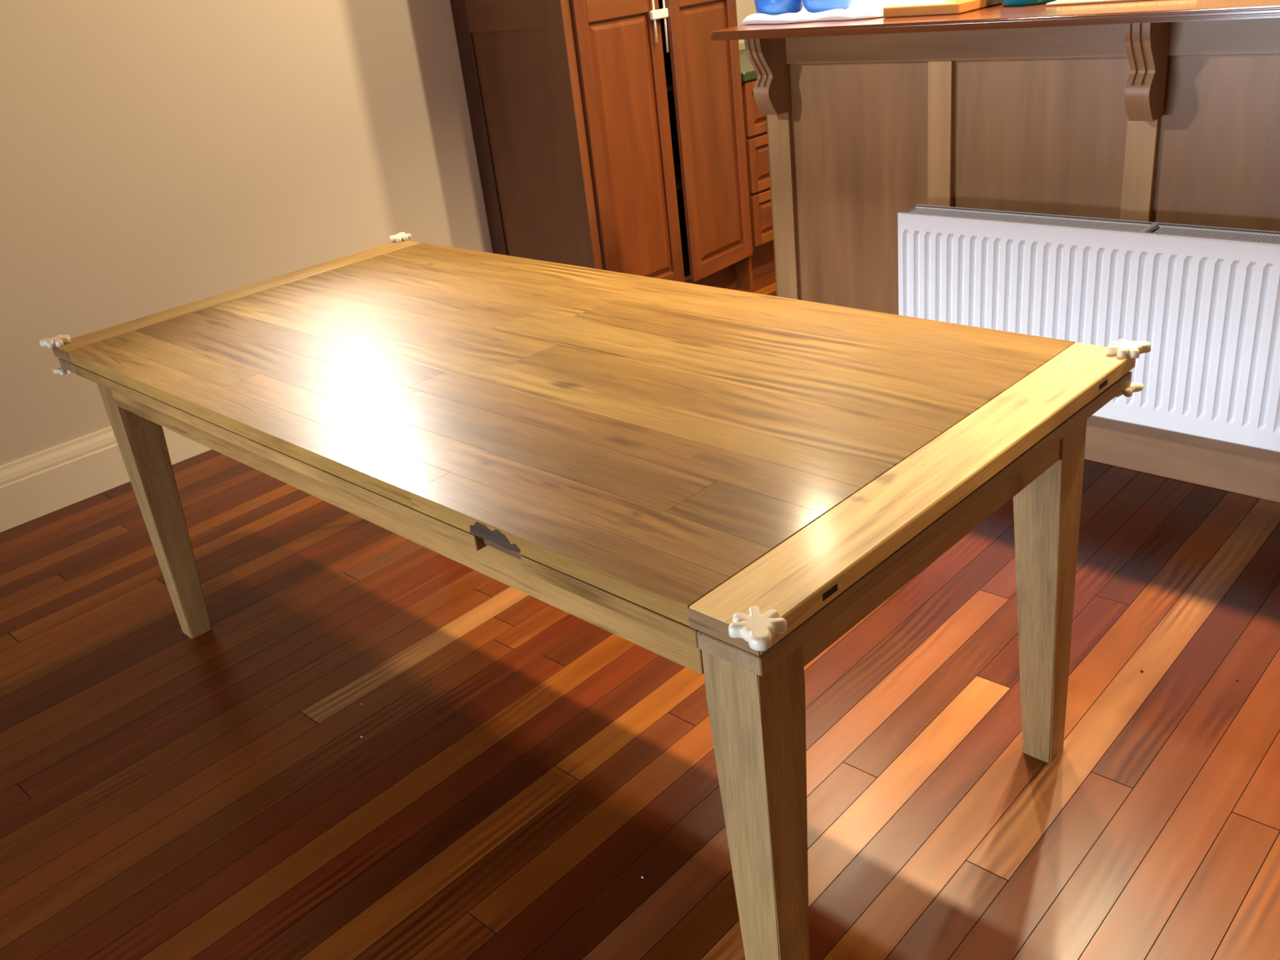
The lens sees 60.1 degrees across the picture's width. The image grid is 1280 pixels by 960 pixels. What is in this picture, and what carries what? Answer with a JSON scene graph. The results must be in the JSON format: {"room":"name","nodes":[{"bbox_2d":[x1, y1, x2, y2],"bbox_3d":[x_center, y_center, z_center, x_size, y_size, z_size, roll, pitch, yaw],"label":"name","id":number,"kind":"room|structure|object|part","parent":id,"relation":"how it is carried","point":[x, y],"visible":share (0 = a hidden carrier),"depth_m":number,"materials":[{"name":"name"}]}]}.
{"room":"dining room","nodes":[
{"label":"dining room","id":0,"kind":"room"},
{"bbox_2d":[0,0,757,466],"bbox_3d":[-1.581,-1.285,3.528,0.145,2.470,8.700,18,35,41],"label":"wall","id":1,"kind":"structure","parent":0,"point":[157,156],"depth_m":3.62,"materials":[{"name":"paint"}]},
{"bbox_2d":[0,426,211,532],"bbox_3d":[-2.490,0.339,2.983,0.023,0.194,5.535,18,35,41],"label":"baseboard","id":2,"kind":"structure","parent":1,"relation":"attached to","point":[39,484],"depth_m":3.55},
{"bbox_2d":[738,42,745,50],"bbox_3d":[0.633,-2.184,5.502,0.008,0.032,1.932,18,35,41],"label":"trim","id":3,"kind":"structure","parent":1,"relation":"attached to","point":[741,46],"depth_m":5.37,"materials":[{"name":"beige"}]},
{"bbox_2d":[0,269,1279,959],"bbox_3d":[0.484,0.545,2.121,5.800,0.080,8.983,18,35,41],"label":"floor","id":4,"kind":"structure","parent":0,"point":[511,784],"depth_m":2.17,"materials":[{"name":"brown wood"}]},
{"bbox_2d":[52,240,1135,959],"bbox_3d":[-0.224,0.095,2.248,1.991,0.770,0.942,18,35,41],"label":"dining table","id":5,"kind":"object","parent":4,"relation":"on","point":[653,463],"visible":0.99,"depth_m":1.70,"materials":[{"name":"brown wood"}]},
{"bbox_2d":[39,334,72,375],"bbox_3d":[-1.285,-0.279,2.460,0.061,0.079,0.056,13,32,35],"label":"protector","id":6,"kind":"object","parent":5,"relation":"on","point":[58,340],"visible":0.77,"depth_m":2.44,"materials":[{"name":"plastic"}]},
{"bbox_3d":[-1.128,0.056,2.623,0.086,0.714,0.086,18,35,41],"label":"leg","id":7,"kind":"part","parent":5,"relation":"part of","materials":[{"name":"brown wood"}]},
{"bbox_2d":[389,231,411,242],"bbox_3d":[-0.656,-0.662,3.019,0.056,0.013,0.060,-24,31,-32],"label":"protector","id":8,"kind":"object","parent":5,"relation":"on","point":[402,236],"visible":1,"depth_m":3.00,"materials":[{"name":"plastic"}]},
{"bbox_3d":[0.165,0.473,1.434,0.086,0.714,0.086,18,35,41],"label":"leg","id":9,"kind":"part","parent":5,"relation":"part of","materials":[{"name":"brown wood"}]},
{"bbox_2d":[728,605,786,651],"bbox_3d":[0.119,0.150,1.141,0.056,0.013,0.060,12,32,35],"label":"protector","id":10,"kind":"object","parent":5,"relation":"on","point":[757,628],"visible":1,"depth_m":1.13,"materials":[{"name":"plastic"}]},
{"bbox_3d":[0.686,0.184,1.899,0.086,0.714,0.086,18,35,41],"label":"leg","id":11,"kind":"part","parent":5,"relation":"part of","materials":[{"name":"brown wood"}]},
{"bbox_2d":[1106,338,1151,397],"bbox_3d":[0.758,-0.176,1.730,0.061,0.079,0.056,-23,30,-31],"label":"protector","id":12,"kind":"object","parent":5,"relation":"on","point":[1122,348],"visible":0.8,"depth_m":1.71,"materials":[{"name":"plastic"}]},
{"bbox_2d":[449,0,753,289],"bbox_3d":[-0.123,-1.701,4.322,0.698,2.170,0.925,18,35,41],"label":"pantry cabinet","id":13,"kind":"object","parent":4,"relation":"on","point":[598,145],"visible":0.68,"depth_m":4.21,"materials":[{"name":"wood"}]},
{"bbox_3d":[-0.480,-1.694,3.991,0.447,0.137,0.020,18,35,41],"label":"rail","id":14,"kind":"part","parent":13,"relation":"part of","materials":[{"name":"brown wood"}]},
{"bbox_3d":[-0.410,-1.145,4.259,0.447,1.093,0.009,18,35,41],"label":"panel","id":15,"kind":"part","parent":13,"relation":"part of","materials":[{"name":"brown wood"}]},
{"bbox_3d":[-0.375,-1.835,4.524,0.010,2.010,0.887,18,35,41],"label":"panel","id":16,"kind":"part","parent":13,"relation":"part of","materials":[{"name":"brown wood"}]},
{"bbox_3d":[-0.085,-1.693,3.950,0.021,0.080,0.308,18,35,41],"label":"rail","id":17,"kind":"part","parent":13,"relation":"part of","materials":[{"name":"brown wood"}]},
{"bbox_3d":[-0.029,-1.222,4.178,0.018,0.973,0.308,18,35,41],"label":"raised panel","id":18,"kind":"part","parent":13,"relation":"part of","materials":[{"name":"brown wood"}]},
{"bbox_2d":[649,0,668,52],"bbox_3d":[0.067,-1.747,4.056,0.019,0.346,0.086,18,35,41],"label":"lock","id":19,"kind":"object","parent":13,"relation":"hanging from","point":[655,15],"visible":1,"depth_m":4.07,"materials":[{"name":"plastic"}]},
{"bbox_3d":[0.029,-0.759,4.401,0.021,0.062,0.308,18,35,41],"label":"rail","id":20,"kind":"part","parent":13,"relation":"part of","materials":[{"name":"brown wood"}]},
{"bbox_3d":[0.233,-1.857,4.209,0.021,0.080,0.312,14,33,37],"label":"rail","id":21,"kind":"part","parent":13,"relation":"part of","materials":[{"name":"brown wood"}]},
{"bbox_3d":[0.160,-1.875,4.634,0.612,2.150,0.018,18,35,41],"label":"panel","id":22,"kind":"part","parent":13,"relation":"part of","materials":[{"name":"brown wood"}]},
{"bbox_3d":[0.289,-1.387,4.438,0.018,0.973,0.312,14,33,37],"label":"raised panel","id":23,"kind":"part","parent":13,"relation":"part of","materials":[{"name":"brown wood"}]},
{"bbox_3d":[0.347,-0.923,4.661,0.021,0.062,0.312,14,33,37],"label":"rail","id":24,"kind":"part","parent":13,"relation":"part of","materials":[{"name":"brown wood"}]},
{"bbox_2d":[741,79,775,279],"bbox_3d":[0.460,-1.415,5.084,0.657,0.872,0.592,18,35,41],"label":"drawer unit","id":25,"kind":"object","parent":4,"relation":"on","point":[762,258],"visible":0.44,"depth_m":4.74,"materials":[{"name":"wood"}]},
{"bbox_2d":[739,48,757,81],"bbox_3d":[0.760,-2.023,5.215,0.635,0.035,1.632,18,35,41],"label":"benchtop","id":26,"kind":"object","parent":25,"relation":"on","point":[748,73],"visible":0.18,"depth_m":4.61,"materials":[{"name":"green stone"}]},
{"bbox_3d":[0.626,-1.716,4.717,0.020,0.040,0.496,18,35,41],"label":"rail","id":27,"kind":"part","parent":25,"relation":"part of","materials":[{"name":"brown wood"}]},
{"bbox_3d":[0.635,-1.639,4.756,0.020,0.134,0.496,18,35,41],"label":"raised panel","id":28,"kind":"part","parent":25,"relation":"part of","materials":[{"name":"brown wood"}]},
{"bbox_3d":[0.651,-1.515,4.815,0.020,0.040,0.496,18,35,41],"label":"rail","id":29,"kind":"part","parent":25,"relation":"part of","materials":[{"name":"brown wood"}]},
{"bbox_3d":[0.645,-1.561,4.793,0.020,0.040,0.496,18,35,41],"label":"rail","id":30,"kind":"part","parent":25,"relation":"part of","materials":[{"name":"brown wood"}]},
{"bbox_3d":[0.660,-1.433,4.855,0.020,0.144,0.496,18,35,41],"label":"raised panel","id":31,"kind":"part","parent":25,"relation":"part of","materials":[{"name":"brown wood"}]},
{"bbox_3d":[0.676,-1.305,4.916,0.020,0.040,0.496,18,35,41],"label":"rail","id":32,"kind":"part","parent":25,"relation":"part of","materials":[{"name":"brown wood"}]},
{"bbox_3d":[0.671,-1.350,4.894,0.020,0.040,0.496,18,35,41],"label":"rail","id":33,"kind":"part","parent":25,"relation":"part of","materials":[{"name":"brown wood"}]},
{"bbox_3d":[0.685,-1.225,4.955,0.020,0.138,0.496,18,35,41],"label":"raised panel","id":34,"kind":"part","parent":25,"relation":"part of","materials":[{"name":"brown wood"}]},
{"bbox_3d":[0.696,-1.145,4.993,0.020,0.040,0.496,18,35,41],"label":"rail","id":35,"kind":"part","parent":25,"relation":"part of","materials":[{"name":"brown wood"}]},
{"bbox_2d":[744,17,1279,502],"bbox_3d":[1.452,-0.499,2.609,2.838,1.155,0.281,18,35,41],"label":"breakfast bar","id":36,"kind":"object","parent":4,"relation":"on","point":[1171,122],"visible":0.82,"depth_m":2.89,"materials":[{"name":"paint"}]},
{"bbox_3d":[0.663,-0.775,3.321,0.472,0.906,0.004,18,35,41],"label":"panel","id":37,"kind":"part","parent":36,"relation":"part of","materials":[{"name":"brown wood"}]},
{"bbox_2d":[710,0,1279,40],"bbox_3d":[1.423,-1.045,2.385,2.837,0.023,0.630,18,35,41],"label":"countertop","id":38,"kind":"structure","parent":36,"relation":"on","point":[998,16],"depth_m":2.55,"materials":[{"name":"brown wood"}]},
{"bbox_2d":[739,0,915,24],"bbox_3d":[0.575,-1.414,3.143,0.482,0.164,0.427,18,35,41],"label":"plastic wrap","id":39,"kind":"object","parent":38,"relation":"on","point":[860,9],"visible":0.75,"depth_m":3.06,"materials":[{"name":"white plastic"}]},
{"bbox_2d":[754,0,804,15],"bbox_3d":[0.402,-1.464,3.204,0.151,0.217,0.151,18,35,41],"label":"tub","id":40,"kind":"object","parent":39,"relation":"on","point":[772,7],"visible":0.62,"depth_m":3.19,"materials":[{"name":"plastic"}]},
{"bbox_2d":[802,0,853,13],"bbox_3d":[0.528,-1.435,3.112,0.151,0.217,0.151,18,35,41],"label":"tub","id":41,"kind":"object","parent":39,"relation":"on","point":[811,6],"visible":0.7,"depth_m":3.10,"materials":[{"name":"plastic"}]},
{"bbox_2d":[883,0,1001,17],"bbox_3d":[0.816,-1.252,2.908,0.220,0.026,0.305,18,35,41],"label":"wooden board","id":42,"kind":"object","parent":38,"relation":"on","point":[917,7],"visible":0.97,"depth_m":2.81,"materials":[{"name":"brown wood"}]},
{"bbox_2d":[1000,0,1056,6],"bbox_3d":[0.983,-1.258,2.787,0.172,0.106,0.172,18,35,41],"label":"bowl","id":43,"kind":"object","parent":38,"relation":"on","point":[1005,2],"visible":0.99,"depth_m":2.76,"materials":[{"name":"teal plastic"}]},
{"bbox_2d":[1045,0,1144,6],"bbox_3d":[1.188,-1.163,2.648,0.343,0.011,0.240,16,34,39],"label":"folded cloth","id":44,"kind":"object","parent":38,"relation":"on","point":[1059,2],"visible":1,"depth_m":2.63,"materials":[{"name":"fabric"}]},
{"bbox_3d":[1.389,-0.968,2.374,2.835,0.098,0.022,18,35,41],"label":"rail","id":45,"kind":"part","parent":36,"relation":"part of","materials":[{"name":"brown wood"}]},
{"bbox_3d":[1.052,-0.650,2.964,0.471,0.906,0.004,18,35,41],"label":"panel","id":46,"kind":"part","parent":36,"relation":"part of","materials":[{"name":"brown wood"}]},
{"bbox_2d":[897,204,1279,452],"bbox_3d":[1.253,-0.394,2.749,1.304,0.483,0.167,18,35,41],"label":"radiator","id":47,"kind":"object","parent":36,"relation":"attached to","point":[1206,300],"visible":0.71,"depth_m":2.69,"materials":[{"name":"metal"}]},
{"bbox_2d":[906,205,1279,243],"bbox_3d":[1.208,-0.594,2.631,1.300,0.011,0.088,18,35,41],"label":"grille","id":48,"kind":"object","parent":47,"relation":"attached to","point":[1015,223],"depth_m":2.72,"materials":[{"name":"metal"}]},
{"bbox_3d":[1.268,-0.402,2.763,1.304,0.483,0.014,18,35,41],"label":"panel","id":49,"kind":"part","parent":47,"relation":"part of","materials":[{"name":"metal"}]},
{"bbox_3d":[1.440,-0.525,2.607,0.471,0.906,0.004,18,35,41],"label":"panel","id":50,"kind":"part","parent":36,"relation":"part of","materials":[{"name":"brown wood"}]}
]}

